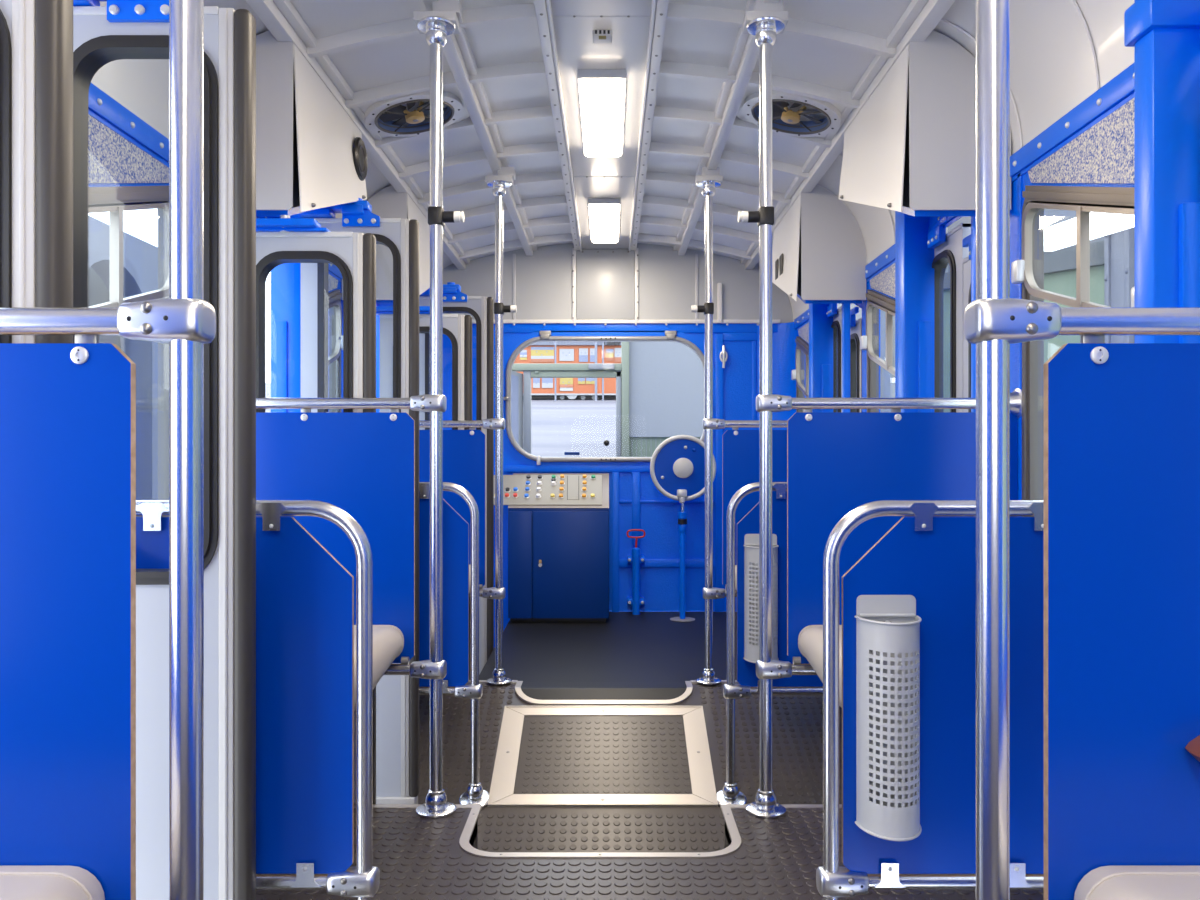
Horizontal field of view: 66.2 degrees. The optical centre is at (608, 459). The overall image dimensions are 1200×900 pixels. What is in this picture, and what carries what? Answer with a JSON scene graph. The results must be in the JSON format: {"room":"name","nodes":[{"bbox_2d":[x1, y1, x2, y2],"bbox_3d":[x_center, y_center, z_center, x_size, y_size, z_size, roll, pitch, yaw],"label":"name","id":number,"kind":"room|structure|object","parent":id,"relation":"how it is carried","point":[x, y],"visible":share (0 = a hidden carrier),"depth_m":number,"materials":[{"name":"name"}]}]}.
{"room":"transit interior","nodes":[
{"label":"transit interior","id":0,"kind":"room"},
{"bbox_2d":[88,114,342,411],"bbox_3d":[-1.282,0.490,2.233,0.056,2.800,7.666,0,0,0],"label":"wall","id":1,"kind":"structure","parent":0,"point":[113,161],"depth_m":2.37,"materials":[{"name":"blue paint"}]},
{"bbox_2d":[0,0,72,342],"bbox_3d":[-1.009,0.386,1.203,0.595,2.250,0.085,0,0,0],"label":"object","id":2,"kind":"structure","parent":1,"relation":"in","point":[36,36],"depth_m":1.19,"materials":[{"name":"grey paint"}]},
{"bbox_2d":[0,866,104,899],"bbox_3d":[-0.912,0.567,0.889,0.654,0.172,0.430,0,0,0],"label":"seat","id":3,"kind":"object","parent":1,"relation":"attached to","point":[16,882],"visible":1,"depth_m":1.07,"materials":[{"name":"beige leather"}]},
{"bbox_2d":[0,298,215,343],"bbox_3d":[-0.872,-0.168,1.113,0.776,0.090,0.090,0,0,0],"label":"handrail","id":4,"kind":"object","parent":1,"relation":"attached to","point":[166,320],"visible":0.99,"depth_m":1.10,"materials":[{"name":"silver metal"}]},
{"bbox_2d":[0,343,135,899],"bbox_3d":[-0.914,0.230,1.111,0.678,0.740,0.016,0,0,0],"label":"partition panel","id":5,"kind":"object","parent":4,"relation":"attached to","point":[68,410],"visible":1,"depth_m":1.11,"materials":[{"name":"blue laminate"}]},
{"bbox_2d":[73,0,255,899],"bbox_3d":[-1.005,0.169,1.821,0.595,2.274,0.095,0,0,0],"label":"door leaf","id":6,"kind":"structure","parent":1,"relation":"in","point":[120,29],"depth_m":1.82,"materials":[{"name":"grey paint"}]},
{"bbox_2d":[88,83,377,305],"bbox_3d":[-1.250,-0.872,2.183,0.019,0.075,7.566,0,0,0],"label":"trim","id":7,"kind":"structure","parent":1,"relation":"attached to","point":[101,106],"depth_m":2.40,"materials":[{"name":"blue paint"}]},
{"bbox_2d":[88,186,446,899],"bbox_3d":[-0.874,0.128,2.315,0.843,1.829,0.904,0,0,0],"label":"handrail","id":8,"kind":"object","parent":1,"relation":"in","point":[116,200],"depth_m":1.91,"materials":[{"name":"grey metal"}]},
{"bbox_2d":[136,517,353,873],"bbox_3d":[-0.894,0.490,1.922,0.719,0.743,0.011,0,0,0],"label":"panel","id":9,"kind":"object","parent":8,"relation":"attached to","point":[305,596],"visible":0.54,"depth_m":1.92,"materials":[{"name":"blue laminate"}]},
{"bbox_2d":[256,412,414,662],"bbox_3d":[-0.914,0.230,2.720,0.678,0.740,0.016,0,0,0],"label":"partition panel","id":10,"kind":"object","parent":8,"relation":"attached to","point":[362,464],"visible":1,"depth_m":2.72,"materials":[{"name":"blue laminate"}]},
{"bbox_2d":[271,263,300,411],"bbox_3d":[-1.212,0.254,3.500,0.116,2.572,0.123,0,0,0],"label":"pillar","id":11,"kind":"structure","parent":1,"relation":"attached to","point":[286,277],"depth_m":3.45,"materials":[{"name":"blue paint"}]},
{"bbox_2d":[256,30,367,215],"bbox_3d":[-1.082,-1.020,3.137,0.339,0.566,0.764,0,0,0],"label":"cabinet","id":12,"kind":"object","parent":1,"relation":"attached to","point":[311,154],"visible":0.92,"depth_m":2.80,"materials":[{"name":"white metal"}]},
{"bbox_2d":[353,137,367,180],"bbox_3d":[-0.928,-1.125,3.441,0.014,0.156,0.156,0,0,0],"label":"speaker grille","id":13,"kind":"object","parent":12,"relation":"attached to","point":[360,164],"depth_m":3.41,"materials":[{"name":"black plastic"}]},
{"bbox_2d":[256,215,375,803],"bbox_3d":[-1.009,0.386,2.795,0.595,2.250,0.085,0,0,0],"label":"door leaf","id":14,"kind":"structure","parent":1,"relation":"in","point":[284,239],"depth_m":2.78,"materials":[{"name":"grey paint"}]},
{"bbox_2d":[271,198,418,803],"bbox_3d":[-1.005,0.169,3.412,0.595,2.274,0.095,0,0,0],"label":"door leaf","id":15,"kind":"structure","parent":1,"relation":"in","point":[397,696],"depth_m":3.41,"materials":[{"name":"grey paint"}]},
{"bbox_2d":[376,304,392,411],"bbox_3d":[-1.212,0.263,5.047,0.116,2.556,0.101,0,0,0],"label":"door frame","id":16,"kind":"structure","parent":1,"relation":"attached to","point":[377,316],"depth_m":5.01,"materials":[{"name":"blue paint"}]},
{"bbox_2d":[342,185,429,303],"bbox_3d":[-1.082,-1.020,4.669,0.339,0.566,0.723,0,0,0],"label":"cabinet","id":17,"kind":"object","parent":1,"relation":"attached to","point":[386,203],"visible":0.27,"depth_m":4.31,"materials":[{"name":"white metal"}]},
{"bbox_2d":[354,804,472,808],"bbox_3d":[-0.812,1.041,2.759,0.810,0.007,0.026,0,0,0],"label":"trim","id":18,"kind":"structure","parent":1,"relation":"attached to","point":[375,806],"depth_m":2.75,"materials":[{"name":"silver metal"}]},
{"bbox_2d":[328,290,504,807],"bbox_3d":[-0.874,0.264,3.886,0.843,2.102,0.878,0,0,0],"label":"handrail","id":19,"kind":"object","parent":1,"relation":"in","point":[334,297],"depth_m":3.49,"materials":[{"name":"grey metal"}]},
{"bbox_2d":[419,491,468,685],"bbox_3d":[-0.894,0.490,3.505,0.719,0.743,0.011,0,0,0],"label":"panel","id":20,"kind":"object","parent":19,"relation":"attached to","point":[455,528],"visible":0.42,"depth_m":3.50,"materials":[{"name":"blue laminate"}]},
{"bbox_2d":[419,430,484,585],"bbox_3d":[-0.914,0.230,4.279,0.678,0.740,0.016,0,0,0],"label":"partition panel","id":21,"kind":"object","parent":19,"relation":"attached to","point":[463,450],"visible":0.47,"depth_m":4.27,"materials":[{"name":"blue laminate"}]},
{"bbox_2d":[376,306,471,679],"bbox_3d":[-0.949,0.386,4.367,0.595,2.250,0.085,0,0,0],"label":"door leaf","id":22,"kind":"structure","parent":1,"relation":"in","point":[458,328],"depth_m":4.36,"materials":[{"name":"grey paint"}]},
{"bbox_2d":[419,282,493,674],"bbox_3d":[-0.931,0.169,5.029,0.595,2.274,0.095,0,0,0],"label":"door leaf","id":23,"kind":"structure","parent":1,"relation":"in","point":[454,300],"depth_m":5.02,"materials":[{"name":"grey paint"}]},
{"bbox_2d":[479,612,736,699],"bbox_3d":[0.293,1.167,5.066,1.834,0.338,1.980,0,0,0],"label":"floor","id":24,"kind":"structure","parent":0,"point":[626,655],"depth_m":4.85,"materials":[{"name":"black"}]},
{"bbox_2d":[466,680,517,683],"bbox_3d":[-0.586,1.036,4.298,0.315,0.009,0.030,0,0,0],"label":"trim","id":25,"kind":"structure","parent":24,"relation":"on","point":[469,681],"depth_m":4.28,"materials":[{"name":"silver metal"}]},
{"bbox_2d":[494,473,608,620],"bbox_3d":[-0.393,0.547,5.851,0.785,0.918,0.410,0,0,0],"label":"control console","id":26,"kind":"object","parent":24,"relation":"on","point":[558,523],"visible":0.98,"depth_m":5.66,"materials":[{"name":"blue metal"}]},
{"bbox_2d":[515,681,692,704],"bbox_3d":[-0.024,1.058,4.181,0.810,0.052,0.236,0,0,0],"label":"trim","id":27,"kind":"structure","parent":24,"relation":"attached to","point":[687,693],"depth_m":4.08,"materials":[{"name":"silver metal"}]},
{"bbox_2d":[670,489,694,621],"bbox_3d":[0.463,0.595,5.788,0.156,0.818,0.156,0,0,0],"label":"post","id":28,"kind":"object","parent":24,"relation":"on","point":[681,493],"visible":1,"depth_m":5.77,"materials":[{"name":"blue metal"}]},
{"bbox_2d":[91,0,1133,321],"bbox_3d":[-0.024,-1.190,2.233,2.521,0.587,7.666,0,0,0],"label":"ceiling","id":29,"kind":"structure","parent":0,"point":[690,65],"depth_m":3.27,"materials":[{"name":"white metal"}]},
{"bbox_2d":[352,86,468,137],"bbox_3d":[-0.749,-1.339,3.511,0.397,0.138,0.380,0,0,0],"label":"ceiling fan","id":30,"kind":"object","parent":29,"relation":"attached to","point":[379,121],"visible":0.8,"depth_m":3.50,"materials":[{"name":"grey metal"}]},
{"bbox_2d":[577,69,625,156],"bbox_3d":[-0.025,-1.365,3.680,0.174,0.048,0.832,0,0,0],"label":"ceiling lamp","id":31,"kind":"object","parent":29,"relation":"attached to","point":[601,91],"visible":1,"depth_m":3.53,"materials":[{"name":"white plastic"}]},
{"bbox_2d":[593,30,611,43],"bbox_3d":[-0.021,-1.376,2.993,0.064,0.024,0.072,0,0,0],"label":"ceiling sensor","id":32,"kind":"object","parent":29,"relation":"attached to","point":[599,36],"visible":1,"depth_m":2.97,"materials":[{"name":"white plastic"}]},
{"bbox_2d":[588,198,620,242],"bbox_3d":[-0.025,-1.365,5.290,0.174,0.048,0.832,0,0,0],"label":"ceiling lamp","id":33,"kind":"object","parent":29,"relation":"attached to","point":[604,213],"visible":1,"depth_m":5.13,"materials":[{"name":"white plastic"}]},
{"bbox_2d":[737,86,852,137],"bbox_3d":[0.702,-1.339,3.511,0.397,0.138,0.380,0,0,0],"label":"ceiling fan","id":34,"kind":"object","parent":29,"relation":"attached to","point":[785,121],"visible":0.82,"depth_m":3.50,"materials":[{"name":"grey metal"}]},
{"bbox_2d":[772,185,865,303],"bbox_3d":[1.035,-1.020,4.669,0.339,0.566,0.723,0,0,0],"label":"overhead cabinet","id":35,"kind":"object","parent":29,"relation":"attached to","point":[819,251],"visible":0.85,"depth_m":4.31,"materials":[{"name":"metal"}]},
{"bbox_2d":[842,304,849,411],"bbox_3d":[1.123,0.352,4.357,0.035,2.277,0.033,0,0,0],"label":"post","id":36,"kind":"object","parent":35,"relation":"attached to","point":[845,307],"visible":0.2,"depth_m":4.34,"materials":[{"name":"blue metal"}]},
{"bbox_2d":[839,30,1010,215],"bbox_3d":[1.035,-1.020,3.136,0.339,0.566,0.762,0,0,0],"label":"overhead cabinet","id":37,"kind":"object","parent":29,"relation":"attached to","point":[910,149],"visible":0.94,"depth_m":2.75,"materials":[{"name":"metal"}]},
{"bbox_2d":[971,210,975,411],"bbox_3d":[1.123,0.352,2.799,0.035,2.277,0.033,0,0,0],"label":"post","id":38,"kind":"object","parent":37,"relation":"attached to","point":[973,218],"depth_m":2.79,"materials":[{"name":"metal"}]},
{"bbox_2d":[443,243,792,325],"bbox_3d":[-0.024,-1.168,6.065,2.512,0.572,0.078,0,0,0],"label":"wall","id":39,"kind":"structure","parent":0,"point":[558,284],"depth_m":6.05,"materials":[{"name":"grey metal"}]},
{"bbox_2d":[443,322,797,646],"bbox_3d":[-0.024,0.494,6.011,2.572,2.794,0.210,0,0,0],"label":"wall","id":40,"kind":"structure","parent":0,"point":[635,502],"depth_m":6.07,"materials":[{"name":"blue paint"}]},
{"bbox_2d":[503,331,704,464],"bbox_3d":[-0.016,-0.408,6.050,1.350,0.883,0.088,0,0,0],"label":"window","id":41,"kind":"structure","parent":40,"relation":"in","point":[545,336],"depth_m":6.03,"materials":[{"name":"grey metal"}]},
{"bbox_2d":[627,529,644,614],"bbox_3d":[0.175,0.724,6.007,0.123,0.552,0.138,0,0,0],"label":"lever","id":42,"kind":"object","parent":40,"relation":"attached to","point":[635,558],"visible":1,"depth_m":5.95,"materials":[{"name":"blue paint"}]},
{"bbox_2d":[650,435,715,500],"bbox_3d":[0.467,0.051,5.926,0.419,0.419,0.277,0,0,0],"label":"handwheel","id":43,"kind":"object","parent":40,"relation":"attached to","point":[678,462],"visible":0.89,"depth_m":5.80,"materials":[{"name":"blue metal"}]},
{"bbox_2d":[720,345,727,367],"bbox_3d":[0.751,-0.678,6.032,0.050,0.149,0.032,0,0,23],"label":"door handle","id":44,"kind":"object","parent":40,"relation":"attached to","point":[723,352],"visible":1,"depth_m":6.03,"materials":[{"name":"silver metal"}]},
{"bbox_2d":[256,684,1043,899],"bbox_3d":[-0.024,1.439,2.233,2.468,0.802,7.626,0,0,0],"label":"floor","id":45,"kind":"structure","parent":0,"point":[416,857],"depth_m":2.75,"materials":[{"name":"grey rubber"}]},
{"bbox_2d":[169,0,203,899],"bbox_3d":[-0.506,-0.159,1.113,0.134,2.399,0.119,0,0,0],"label":"pole","id":46,"kind":"object","parent":45,"relation":"on","point":[186,17],"visible":1,"depth_m":1.10,"materials":[{"name":"silver metal"}]},
{"bbox_2d":[413,0,463,818],"bbox_3d":[-0.502,-0.159,2.723,0.143,2.399,0.119,0,0,0],"label":"pole","id":47,"kind":"object","parent":45,"relation":"on","point":[445,18],"depth_m":2.71,"materials":[{"name":"silver metal"}]},
{"bbox_2d":[384,660,446,678],"bbox_3d":[-0.870,0.620,2.721,0.771,0.053,0.058,0,0,0],"label":"rail","id":48,"kind":"object","parent":47,"relation":"attached to","point":[425,669],"visible":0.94,"depth_m":2.70,"materials":[{"name":"silver metal"}]},
{"bbox_2d":[354,625,408,710],"bbox_3d":[-0.912,0.567,2.498,0.654,0.172,0.430,0,0,0],"label":"seat","id":49,"kind":"object","parent":48,"relation":"attached to","point":[388,640],"visible":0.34,"depth_m":2.54,"materials":[{"name":"beige leather"}]},
{"bbox_2d":[485,167,516,684],"bbox_3d":[-0.502,-0.162,4.281,0.143,2.393,0.119,0,0,0],"label":"pole","id":50,"kind":"object","parent":45,"relation":"on","point":[504,178],"depth_m":4.26,"materials":[{"name":"silver metal"}]},
{"bbox_2d":[469,587,504,598],"bbox_3d":[-0.870,0.620,4.279,0.771,0.053,0.058,0,0,0],"label":"rail","id":51,"kind":"object","parent":50,"relation":"attached to","point":[491,593],"visible":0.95,"depth_m":4.26,"materials":[{"name":"silver metal"}]},
{"bbox_2d":[469,565,482,592],"bbox_3d":[-0.912,0.567,4.057,0.654,0.172,0.430,0,0,0],"label":"seat","id":52,"kind":"object","parent":51,"relation":"attached to","point":[480,585],"visible":0.08,"depth_m":4.10,"materials":[{"name":"beige leather"}]},
{"bbox_2d":[459,804,740,857],"bbox_3d":[-0.024,1.040,2.588,0.770,0.010,0.367,0,0,0],"label":"trim","id":53,"kind":"structure","parent":45,"relation":"on","point":[733,831],"depth_m":2.43,"materials":[{"name":"silver metal"}]},
{"bbox_2d":[487,706,717,806],"bbox_3d":[-0.024,1.194,3.758,0.870,0.228,0.575,0,0,0],"label":"floor hatch","id":54,"kind":"object","parent":45,"relation":"on","point":[570,756],"visible":1,"depth_m":3.73,"materials":[{"name":"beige metal"}]},
{"bbox_2d":[691,167,722,684],"bbox_3d":[0.455,-0.162,4.281,0.143,2.393,0.119,0,0,0],"label":"pole","id":55,"kind":"object","parent":45,"relation":"on","point":[708,180],"depth_m":4.26,"materials":[{"name":"silver metal"}]},
{"bbox_2d":[703,587,736,598],"bbox_3d":[0.823,0.620,4.279,0.771,0.053,0.058,0,0,0],"label":"rail","id":56,"kind":"object","parent":55,"relation":"attached to","point":[712,593],"visible":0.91,"depth_m":4.26,"materials":[{"name":"silver metal"}]},
{"bbox_2d":[738,0,788,818],"bbox_3d":[0.455,-0.159,2.723,0.143,2.399,0.119,0,0,0],"label":"pole","id":57,"kind":"object","parent":45,"relation":"on","point":[766,20],"depth_m":2.70,"materials":[{"name":"silver metal"}]},
{"bbox_2d":[756,660,816,678],"bbox_3d":[0.823,0.620,2.721,0.771,0.053,0.058,0,0,0],"label":"rail","id":58,"kind":"object","parent":57,"relation":"attached to","point":[775,669],"visible":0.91,"depth_m":2.70,"materials":[{"name":"silver metal"}]},
{"bbox_2d":[792,625,841,707],"bbox_3d":[0.865,0.567,2.498,0.654,0.172,0.430,0,0,0],"label":"seat","id":59,"kind":"object","parent":58,"relation":"attached to","point":[810,638],"visible":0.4,"depth_m":2.55,"materials":[{"name":"beige leather"}]},
{"bbox_2d":[976,0,1009,899],"bbox_3d":[0.464,-0.159,1.113,0.124,2.399,0.119,0,0,0],"label":"pole","id":60,"kind":"object","parent":45,"relation":"on","point":[992,16],"visible":1,"depth_m":1.10,"materials":[{"name":"silver metal"}]},
{"bbox_2d":[796,98,1133,516],"bbox_3d":[1.234,0.490,2.233,0.056,2.800,7.666,0,0,0],"label":"wall","id":61,"kind":"structure","parent":0,"point":[1102,155],"depth_m":2.44,"materials":[{"name":"blue paint"}]},
{"bbox_2d":[729,804,841,808],"bbox_3d":[0.765,1.041,2.759,0.810,0.007,0.026,0,0,0],"label":"trim","id":62,"kind":"structure","parent":61,"relation":"attached to","point":[732,806],"depth_m":2.75,"materials":[{"name":"silver metal"}]},
{"bbox_2d":[703,290,894,805],"bbox_3d":[0.827,0.264,3.886,0.843,2.102,0.878,0,0,0],"label":"handrail","id":63,"kind":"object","parent":61,"relation":"in","point":[876,301],"depth_m":3.50,"materials":[{"name":"grey metal"}]},
{"bbox_2d":[722,430,786,585],"bbox_3d":[0.868,0.230,4.279,0.678,0.740,0.016,0,0,0],"label":"partition panel","id":64,"kind":"object","parent":63,"relation":"attached to","point":[740,448],"visible":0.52,"depth_m":4.27,"materials":[{"name":"blue laminate"}]},
{"bbox_2d":[737,491,822,685],"bbox_3d":[0.847,0.490,3.505,0.719,0.743,0.011,0,0,0],"label":"panel","id":65,"kind":"object","parent":63,"relation":"attached to","point":[749,524],"visible":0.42,"depth_m":3.50,"materials":[{"name":"blue laminate"}]},
{"bbox_2d":[743,534,778,662],"bbox_3d":[0.577,0.518,3.451,0.133,0.475,0.095,0,0,0],"label":"litter bin","id":66,"kind":"object","parent":65,"relation":"attached to","point":[751,541],"visible":0.7,"depth_m":3.44,"materials":[{"name":"grey metal"}]},
{"bbox_2d":[791,336,808,411],"bbox_3d":[1.208,-0.171,5.547,0.082,1.231,0.694,0,0,0],"label":"window","id":67,"kind":"structure","parent":61,"relation":"in","point":[802,347],"depth_m":5.85,"materials":[{"name":"grey"}]},
{"bbox_2d":[809,304,832,411],"bbox_3d":[1.165,0.263,5.047,0.116,2.556,0.101,0,0,0],"label":"door frame","id":68,"kind":"structure","parent":61,"relation":"attached to","point":[820,330],"depth_m":5.01,"materials":[{"name":"blue paint"}]},
{"bbox_2d":[827,304,861,411],"bbox_3d":[1.227,0.313,4.781,0.091,2.357,0.729,0,0,0],"label":"door","id":69,"kind":"structure","parent":61,"relation":"in","point":[832,311],"depth_m":4.69,"materials":[{"name":"grey paint"}]},
{"bbox_2d":[895,211,933,411],"bbox_3d":[1.165,0.254,3.500,0.116,2.572,0.123,0,0,0],"label":"pillar","id":70,"kind":"structure","parent":61,"relation":"attached to","point":[914,272],"depth_m":3.45,"materials":[{"name":"blue metal"}]},
{"bbox_2d":[756,186,1133,899],"bbox_3d":[0.827,0.128,2.315,0.843,1.829,0.904,0,0,0],"label":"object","id":71,"kind":"structure","parent":61,"relation":"in","point":[1028,271],"depth_m":2.11,"materials":[{"name":"grey metal"}]},
{"bbox_2d":[787,412,1017,662],"bbox_3d":[0.868,0.230,2.720,0.678,0.740,0.016,0,0,0],"label":"partition panel","id":72,"kind":"object","parent":71,"relation":"attached to","point":[838,463],"visible":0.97,"depth_m":2.72,"materials":[{"name":"blue laminate"}]},
{"bbox_2d":[842,517,1043,873],"bbox_3d":[0.847,0.490,1.922,0.719,0.743,0.011,0,0,0],"label":"panel","id":73,"kind":"object","parent":71,"relation":"attached to","point":[937,567],"visible":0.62,"depth_m":1.92,"materials":[{"name":"blue laminate"}]},
{"bbox_2d":[855,595,921,840],"bbox_3d":[0.577,0.518,1.867,0.133,0.475,0.095,0,0,0],"label":"litter bin","id":74,"kind":"object","parent":73,"relation":"attached to","point":[887,626],"visible":1,"depth_m":1.85,"materials":[{"name":"grey metal"}]},
{"bbox_2d":[927,216,970,411],"bbox_3d":[1.227,0.305,3.175,0.091,2.365,0.779,0,0,0],"label":"door","id":75,"kind":"structure","parent":61,"relation":"in","point":[953,248],"depth_m":3.25,"materials":[{"name":"grey paint"}]},
{"bbox_2d":[794,63,1133,329],"bbox_3d":[1.203,-0.872,2.183,0.019,0.075,7.566,0,0,0],"label":"metal beam","id":76,"kind":"structure","parent":61,"relation":"attached to","point":[1118,91],"depth_m":2.45,"materials":[{"name":"blue metal"}]},
{"bbox_2d":[964,298,1199,343],"bbox_3d":[0.825,-0.168,1.113,0.776,0.090,0.090,0,0,0],"label":"handrail","id":77,"kind":"object","parent":61,"relation":"attached to","point":[1012,320],"visible":0.98,"depth_m":1.10,"materials":[{"name":"silver metal"}]},
{"bbox_2d":[1044,343,1199,899],"bbox_3d":[0.868,0.230,1.088,0.678,0.740,0.062,0,0,0],"label":"partition panel","id":78,"kind":"object","parent":77,"relation":"attached to","point":[1122,420],"depth_m":1.11,"materials":[{"name":"blue laminate"}]},
{"bbox_2d":[1074,866,1199,899],"bbox_3d":[0.865,0.567,0.889,0.654,0.172,0.430,0,0,0],"label":"seat","id":79,"kind":"object","parent":61,"relation":"attached to","point":[1104,882],"visible":1,"depth_m":1.06,"materials":[{"name":"beige leather"}]},
{"bbox_2d":[1124,0,1199,342],"bbox_3d":[1.159,0.262,1.908,0.128,2.558,0.102,0,0,0],"label":"column","id":80,"kind":"structure","parent":61,"relation":"attached to","point":[1164,35],"depth_m":1.87,"materials":[{"name":"blue metal"}]},
{"bbox_3d":[-0.024,3.131,2.236,14.000,6.120,14.472,0,0,0],"label":"floor","id":81,"kind":"structure","parent":0,"visible":0},
{"bbox_2d":[1104,227,1133,342],"bbox_3d":[3.271,1.491,5.763,0.212,8.100,0.280,0,0,0],"label":"steel column","id":82,"kind":"structure","parent":81,"relation":"on","point":[1118,246],"depth_m":5.74,"materials":[{"name":"grey"}]},
{"bbox_2d":[1090,212,1133,239],"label":"strip light","id":83,"kind":"object","parent":82,"relation":"attached to","point":[1101,224],"depth_m":5.57,"materials":[{"name":"white"}]},
{"label":"outside","id":84,"kind":"structure","parent":0,"visible":0},
{"bbox_2d":[629,227,947,456],"bbox_3d":[3.208,-2.318,9.672,6.000,4.843,0.200,0,0,0],"label":"wall","id":85,"kind":"structure","parent":84,"point":[666,379],"depth_m":9.57,"materials":[{"name":"grey paint"}]},
{"bbox_2d":[511,342,628,456],"bbox_3d":[-0.775,-0.822,9.007,1.967,1.686,1.330,0,0,0],"label":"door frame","id":86,"kind":"structure","parent":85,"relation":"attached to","point":[520,383],"depth_m":9.52,"materials":[{"name":"grey paint"}]},
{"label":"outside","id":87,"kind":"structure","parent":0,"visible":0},
{"bbox_2d":[88,215,157,516],"bbox_3d":[-3.748,1.911,5.436,0.250,7.260,8.272,0,0,0],"label":"wall","id":88,"kind":"structure","parent":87,"point":[140,257],"depth_m":7.30,"materials":[{"name":"grey paint"}]},
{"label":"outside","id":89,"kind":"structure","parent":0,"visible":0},
{"bbox_2d":[88,267,120,348],"bbox_3d":[-4.173,1.991,5.436,0.100,7.100,8.272,0,0,0],"label":"wall","id":90,"kind":"structure","parent":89,"point":[98,293],"depth_m":7.45,"materials":[{"name":"grey"}]},
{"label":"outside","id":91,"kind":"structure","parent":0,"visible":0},
{"bbox_2d":[943,265,1103,411],"bbox_3d":[3.526,1.855,3.286,0.100,7.371,12.572,0,0,0],"label":"wall","id":92,"kind":"structure","parent":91,"point":[1064,282],"depth_m":7.15,"materials":[{"name":"white paint"}]},
{"bbox_2d":[943,241,1103,289],"bbox_3d":[3.446,-1.041,3.286,0.060,1.779,12.572,0,0,0],"label":"beam","id":93,"kind":"structure","parent":92,"relation":"attached to","point":[1060,260],"depth_m":6.88,"materials":[{"name":"grey"}]},
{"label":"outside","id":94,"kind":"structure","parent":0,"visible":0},
{"bbox_2d":[948,209,1103,271],"bbox_3d":[3.576,-1.885,3.286,0.100,3.348,12.572,0,0,0],"label":"wall","id":95,"kind":"structure","parent":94,"point":[1052,217],"depth_m":7.30,"materials":[{"name":"grey"}]},
{"bbox_2d":[1044,217,1075,250],"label":"strip light","id":96,"kind":"object","parent":95,"relation":"attached to","point":[1061,235],"depth_m":6.14,"materials":[{"name":"white"}]},
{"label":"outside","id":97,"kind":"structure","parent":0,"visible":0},
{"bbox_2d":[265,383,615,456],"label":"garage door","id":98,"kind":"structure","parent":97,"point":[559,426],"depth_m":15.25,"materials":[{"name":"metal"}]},
{"bbox_2d":[514,342,620,399],"bbox_3d":[-1.515,-3.123,30.103,7.603,2.437,2.670,0,0,0],"label":"wagon","id":99,"kind":"object","parent":98,"relation":"on","point":[540,352],"visible":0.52,"depth_m":28.92,"materials":[{"name":"orange paint"}]},
{"bbox_2d":[520,350,526,359],"bbox_3d":[-2.690,-3.303,28.909,0.220,0.315,0.022,0,0,0],"label":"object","id":100,"kind":"structure","parent":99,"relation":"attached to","point":[523,354],"depth_m":28.90,"materials":[{"name":"multicoloured glass"}]},
{"bbox_2d":[533,378,539,387],"bbox_3d":[-2.281,-2.422,28.909,0.220,0.315,0.022,0,0,0],"label":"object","id":101,"kind":"structure","parent":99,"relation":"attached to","point":[536,381],"depth_m":28.90,"materials":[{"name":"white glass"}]},
{"bbox_2d":[531,347,553,361],"bbox_3d":[-2.092,-3.319,28.909,0.724,0.472,0.022,0,0,0],"label":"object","id":102,"kind":"structure","parent":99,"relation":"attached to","point":[538,354],"depth_m":28.90,"materials":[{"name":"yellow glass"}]},
{"bbox_2d":[542,378,552,387],"bbox_3d":[-1.935,-2.422,28.909,0.346,0.315,0.022,0,0,0],"label":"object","id":103,"kind":"structure","parent":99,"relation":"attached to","point":[546,382],"depth_m":28.90,"materials":[{"name":"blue glass"}]},
{"bbox_2d":[560,378,572,390],"bbox_3d":[-1.337,-2.375,28.909,0.409,0.409,0.022,0,0,0],"label":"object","id":104,"kind":"structure","parent":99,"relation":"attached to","point":[566,384],"depth_m":28.90,"materials":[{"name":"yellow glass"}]},
{"bbox_2d":[559,349,573,360],"bbox_3d":[-1.329,-3.303,28.909,0.456,0.378,0.022,0,0,0],"label":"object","id":105,"kind":"structure","parent":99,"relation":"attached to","point":[564,354],"depth_m":28.90,"materials":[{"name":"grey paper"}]},
{"bbox_2d":[579,348,587,361],"bbox_3d":[-0.802,-3.295,28.909,0.283,0.425,0.022,0,0,0],"label":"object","id":106,"kind":"structure","parent":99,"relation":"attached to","point":[583,352],"depth_m":28.90,"materials":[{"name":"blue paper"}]},
{"bbox_2d":[590,348,594,361],"bbox_3d":[-0.488,-3.295,28.909,0.220,0.425,0.022,0,0,0],"label":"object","id":107,"kind":"structure","parent":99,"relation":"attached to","point":[592,350],"depth_m":28.90,"materials":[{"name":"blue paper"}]},
{"bbox_2d":[606,349,613,360],"bbox_3d":[0.024,-3.303,28.909,0.236,0.378,0.022,0,0,0],"label":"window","id":108,"kind":"structure","parent":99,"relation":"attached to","point":[609,352],"depth_m":28.90,"materials":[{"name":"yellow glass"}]},
{"bbox_2d":[615,348,620,361],"bbox_3d":[0.291,-3.303,28.909,0.236,0.440,0.022,0,0,0],"label":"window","id":109,"kind":"structure","parent":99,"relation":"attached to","point":[617,350],"depth_m":28.90,"materials":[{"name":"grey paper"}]},
{"bbox_2d":[595,342,596,400],"bbox_3d":[-0.396,-2.999,28.048,0.080,2.439,0.084,0,0,0],"label":"post","id":110,"kind":"object","parent":98,"relation":"on","point":[595,342],"visible":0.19,"depth_m":28.01,"materials":[{"name":"grey metal"}]},
{"bbox_2d":[602,342,603,400],"bbox_3d":[-0.183,-2.922,28.048,0.057,2.287,0.060,0,0,0],"label":"post","id":111,"kind":"object","parent":98,"relation":"on","point":[602,342],"visible":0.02,"depth_m":28.02,"materials":[{"name":"grey metal"}]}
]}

